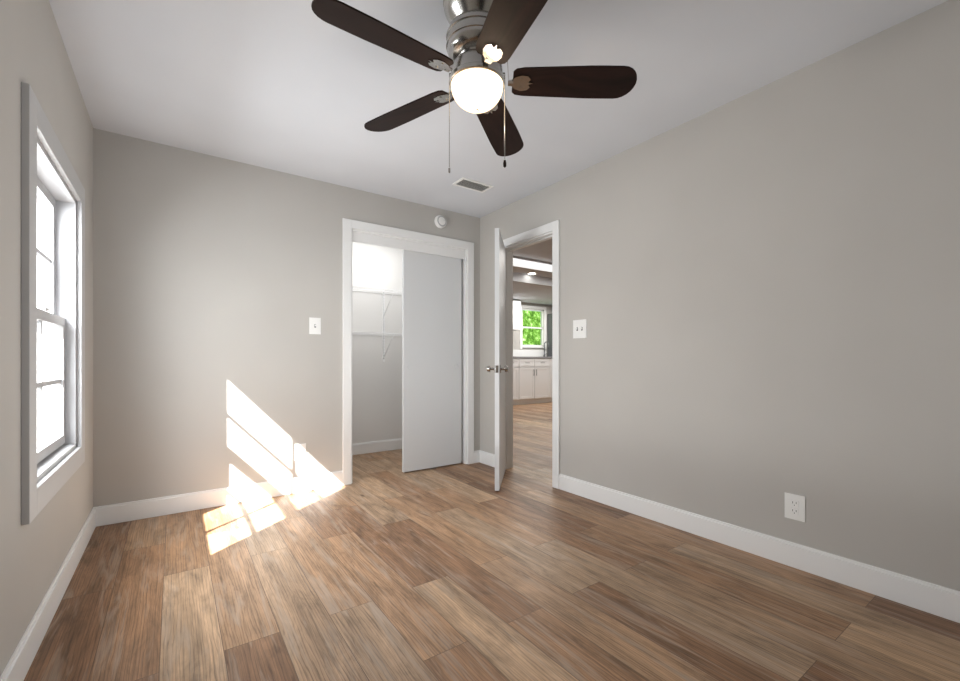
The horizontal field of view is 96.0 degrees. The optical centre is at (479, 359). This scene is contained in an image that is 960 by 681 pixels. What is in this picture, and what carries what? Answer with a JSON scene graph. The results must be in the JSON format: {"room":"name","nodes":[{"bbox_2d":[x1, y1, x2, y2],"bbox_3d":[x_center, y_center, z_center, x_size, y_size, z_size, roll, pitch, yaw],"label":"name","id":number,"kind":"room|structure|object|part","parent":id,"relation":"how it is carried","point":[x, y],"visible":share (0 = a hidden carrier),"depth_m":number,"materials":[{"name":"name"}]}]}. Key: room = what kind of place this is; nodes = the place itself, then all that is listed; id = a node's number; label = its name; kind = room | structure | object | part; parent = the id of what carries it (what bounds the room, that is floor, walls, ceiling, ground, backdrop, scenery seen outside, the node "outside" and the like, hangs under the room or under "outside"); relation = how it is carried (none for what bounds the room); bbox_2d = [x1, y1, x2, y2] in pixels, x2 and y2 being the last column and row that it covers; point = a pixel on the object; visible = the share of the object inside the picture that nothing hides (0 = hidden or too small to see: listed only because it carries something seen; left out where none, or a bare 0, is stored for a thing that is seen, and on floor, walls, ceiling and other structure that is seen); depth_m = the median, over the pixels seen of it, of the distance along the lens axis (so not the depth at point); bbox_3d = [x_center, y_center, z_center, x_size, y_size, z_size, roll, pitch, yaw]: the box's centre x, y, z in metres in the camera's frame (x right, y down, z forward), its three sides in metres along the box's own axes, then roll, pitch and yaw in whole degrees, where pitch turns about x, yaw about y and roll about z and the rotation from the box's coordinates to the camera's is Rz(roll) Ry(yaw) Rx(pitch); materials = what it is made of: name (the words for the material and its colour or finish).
{"room":"empty bedroom","nodes":[
{"label":"empty bedroom","id":0,"kind":"room"},
{"bbox_2d":[0,0,92,675],"bbox_3d":[-1.503,-0.200,1.320,0.120,2.440,5.500,0,0,-35],"label":"wall","id":1,"kind":"structure","parent":0,"point":[36,550],"depth_m":1.42,"materials":[{"name":"paint"}]},
{"bbox_2d":[0,506,99,680],"bbox_3d":[-1.145,0.960,0.930,0.014,0.120,4.210,0,0,-35],"label":"baseboard","id":2,"kind":"structure","parent":1,"relation":"attached to","point":[17,668],"depth_m":1.63,"materials":[{"name":"white wood"}]},
{"bbox_2d":[21,82,84,524],"bbox_3d":[-1.847,-0.182,1.793,0.175,1.435,1.070,0,0,-35],"label":"window","id":3,"kind":"structure","parent":1,"relation":"in","point":[45,480],"depth_m":1.96,"materials":[{"name":"grey"}]},
{"bbox_3d":[-1.855,-0.193,1.787,0.155,1.335,0.990,0,0,-35],"label":"window sash","id":4,"kind":"part","parent":3,"relation":"part of","materials":[{"name":"white plastic"}]},
{"bbox_2d":[93,128,479,506],"bbox_3d":[-1.218,-0.200,3.531,2.900,2.440,0.120,0,0,-35],"label":"wall","id":5,"kind":"structure","parent":0,"point":[217,282],"depth_m":3.02,"materials":[{"name":"paint"}]},
{"bbox_2d":[100,470,342,525],"bbox_3d":[-1.729,0.960,3.088,1.495,0.120,0.014,0,0,-35],"label":"baseboard","id":6,"kind":"structure","parent":5,"relation":"attached to","point":[160,506],"depth_m":3.00,"materials":[{"name":"white wood"}]},
{"bbox_2d":[294,443,305,460],"bbox_3d":[-1.388,0.710,3.333,0.086,0.124,0.008,0,0,-35],"label":"electrical outlet","id":7,"kind":"object","parent":5,"relation":"attached to","point":[299,451],"visible":1,"depth_m":3.33,"materials":[{"name":"white plastic"}]},
{"bbox_2d":[309,317,320,333],"bbox_3d":[-1.295,-0.268,3.395,0.086,0.130,0.014,0,0,-35],"label":"light switch","id":8,"kind":"object","parent":5,"relation":"attached to","point":[314,325],"visible":1,"depth_m":3.39,"materials":[{"name":"white plastic"}]},
{"bbox_2d":[343,218,473,484],"bbox_3d":[-0.626,-0.068,3.940,1.290,2.175,0.138,0,0,-35],"label":"trim","id":9,"kind":"structure","parent":5,"relation":"attached to","point":[371,233],"depth_m":3.88,"materials":[{"name":"white wood"}]},
{"bbox_2d":[402,249,461,471],"bbox_3d":[-0.440,-0.025,4.088,0.650,2.090,0.082,0,0,-35],"label":"closet door","id":10,"kind":"structure","parent":5,"relation":"in","point":[431,361],"depth_m":4.04,"materials":[{"name":"white wood"}]},
{"bbox_2d":[434,215,446,228],"bbox_3d":[-0.364,-1.295,4.039,0.124,0.124,0.040,0,0,-35],"label":"smoke detector","id":11,"kind":"object","parent":5,"relation":"attached to","point":[440,221],"visible":1,"depth_m":4.02,"materials":[{"name":"white plastic"}]},
{"bbox_2d":[352,241,401,443],"bbox_3d":[-0.836,-0.200,3.883,1.870,2.440,0.012,0,0,-35],"label":"wall","id":12,"kind":"structure","parent":0,"point":[376,398],"depth_m":3.81,"materials":[{"name":"paint"}]},
{"bbox_2d":[352,285,401,361],"bbox_3d":[-1.236,-0.700,4.540,1.733,1.439,0.311,0,0,-35],"label":"closet shelf","id":13,"kind":"object","parent":12,"relation":"attached to","point":[382,333],"visible":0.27,"depth_m":4.72,"materials":[{"name":"white metal"}]},
{"bbox_2d":[352,438,401,454],"bbox_3d":[-1.322,0.960,4.662,1.738,0.120,0.014,0,0,-35],"label":"baseboard","id":14,"kind":"structure","parent":12,"relation":"attached to","point":[393,444],"depth_m":4.78,"materials":[{"name":"white wood"}]},
{"bbox_2d":[24,402,959,680],"bbox_3d":[1.373,1.080,5.495,9.640,0.120,8.990,0,0,-35],"label":"floor","id":15,"kind":"structure","parent":0,"point":[382,566],"depth_m":1.84,"materials":[{"name":"brown wood"}]},
{"bbox_2d":[513,357,520,404],"bbox_3d":[0.321,0.490,9.736,1.071,1.060,0.604,0,0,-35],"label":"base cabinet","id":16,"kind":"object","parent":15,"relation":"on","point":[516,360],"depth_m":9.74,"materials":[{"name":"white wood"}]},
{"bbox_2d":[521,357,551,404],"bbox_3d":[1.096,0.490,10.284,1.071,1.060,0.604,0,0,-35],"label":"base cabinet","id":17,"kind":"object","parent":15,"relation":"on","point":[532,376],"depth_m":10.07,"materials":[{"name":"white wood"}]},
{"bbox_2d":[49,0,947,304],"bbox_3d":[1.373,-1.480,5.495,9.640,0.120,8.990,0,0,-35],"label":"ceiling","id":18,"kind":"structure","parent":0,"point":[295,86],"depth_m":2.18,"materials":[{"name":"paint"}]},
{"bbox_2d":[452,177,493,192],"bbox_3d":[-0.057,-1.415,3.506,0.300,0.009,0.160,0,0,-35],"label":"ceiling vent","id":19,"kind":"object","parent":18,"relation":"in","point":[470,184],"visible":1,"depth_m":3.50,"materials":[{"name":"white plastic"}]},
{"bbox_2d":[311,0,636,172],"bbox_3d":[-0.048,-1.076,1.668,1.159,0.688,1.202,0,0,-35],"label":"fan","id":20,"kind":"object","parent":18,"relation":"hanging from","point":[484,38],"visible":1,"depth_m":1.63,"materials":[{"name":"brown wood"}]},
{"bbox_2d":[513,256,551,287],"bbox_3d":[1.834,-1.350,7.457,6.380,0.140,0.980,0,0,-35],"label":"beam","id":21,"kind":"structure","parent":18,"relation":"attached to","point":[527,264],"depth_m":6.27,"materials":[{"name":"paint"}]},
{"bbox_2d":[513,302,551,356],"bbox_3d":[0.035,-0.200,9.981,6.360,2.440,0.120,0,0,-35],"label":"wall","id":22,"kind":"structure","parent":0,"point":[516,340],"depth_m":10.80,"materials":[{"name":"paint"}]},
{"bbox_2d":[513,301,520,330],"bbox_3d":[0.578,-1.040,10.072,0.700,0.680,0.352,0,0,-35],"label":"upper cabinet","id":23,"kind":"object","parent":22,"relation":"attached to","point":[516,304],"depth_m":10.07,"materials":[{"name":"white wood"}]},
{"bbox_2d":[520,305,545,348],"bbox_3d":[1.318,-0.810,10.850,0.880,1.080,0.115,0,0,-35],"label":"kitchen window","id":24,"kind":"structure","parent":22,"relation":"in","point":[531,333],"depth_m":10.90,"materials":[{"name":"white"}]},
{"bbox_2d":[547,313,551,356],"bbox_3d":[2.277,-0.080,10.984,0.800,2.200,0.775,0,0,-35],"label":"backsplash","id":25,"kind":"structure","parent":0,"point":[549,333],"depth_m":11.01,"materials":[{"name":"grey tile"}]},
{"bbox_2d":[480,0,959,590],"bbox_3d":[-0.047,-0.200,4.489,0.120,2.440,8.990,0,0,-35],"label":"wall","id":26,"kind":"structure","parent":0,"point":[760,290],"depth_m":2.16,"materials":[{"name":"paint"}]},
{"bbox_2d":[476,450,494,466],"bbox_3d":[0.072,0.960,4.200,0.020,0.120,0.280,0,0,-35],"label":"baseboard","id":27,"kind":"structure","parent":26,"relation":"attached to","point":[483,457],"depth_m":4.22,"materials":[{"name":"white wood"}]},
{"bbox_2d":[487,228,507,490],"bbox_3d":[0.171,-0.005,3.668,0.512,2.030,0.548,0,0,-35],"label":"door leaf","id":28,"kind":"structure","parent":26,"relation":"in","point":[500,368],"depth_m":3.45,"materials":[{"name":"white painted wood"},{"name":"brushed nickel"}]},
{"bbox_2d":[503,220,559,488],"bbox_3d":[0.447,-0.045,3.792,0.156,2.130,0.820,0,0,-35],"label":"door frame","id":29,"kind":"structure","parent":26,"relation":"attached to","point":[545,232],"depth_m":3.52,"materials":[{"name":"white wood"}]},
{"bbox_2d":[573,319,586,337],"bbox_3d":[0.748,-0.234,3.251,0.014,0.138,0.130,0,0,-35],"label":"light switch","id":30,"kind":"object","parent":26,"relation":"attached to","point":[579,328],"visible":1,"depth_m":3.25,"materials":[{"name":"white plastic"}]},
{"bbox_2d":[559,474,959,622],"bbox_3d":[1.528,0.960,2.149,0.014,0.120,3.110,0,0,-35],"label":"baseboard","id":31,"kind":"structure","parent":26,"relation":"attached to","point":[935,599],"depth_m":2.12,"materials":[{"name":"white wood"}]},
{"bbox_2d":[785,492,804,521],"bbox_3d":[1.548,0.724,2.126,0.008,0.124,0.086,0,0,-35],"label":"outlet","id":32,"kind":"object","parent":26,"relation":"attached to","point":[794,507],"visible":1,"depth_m":2.12,"materials":[{"name":"white plastic"}]}
]}

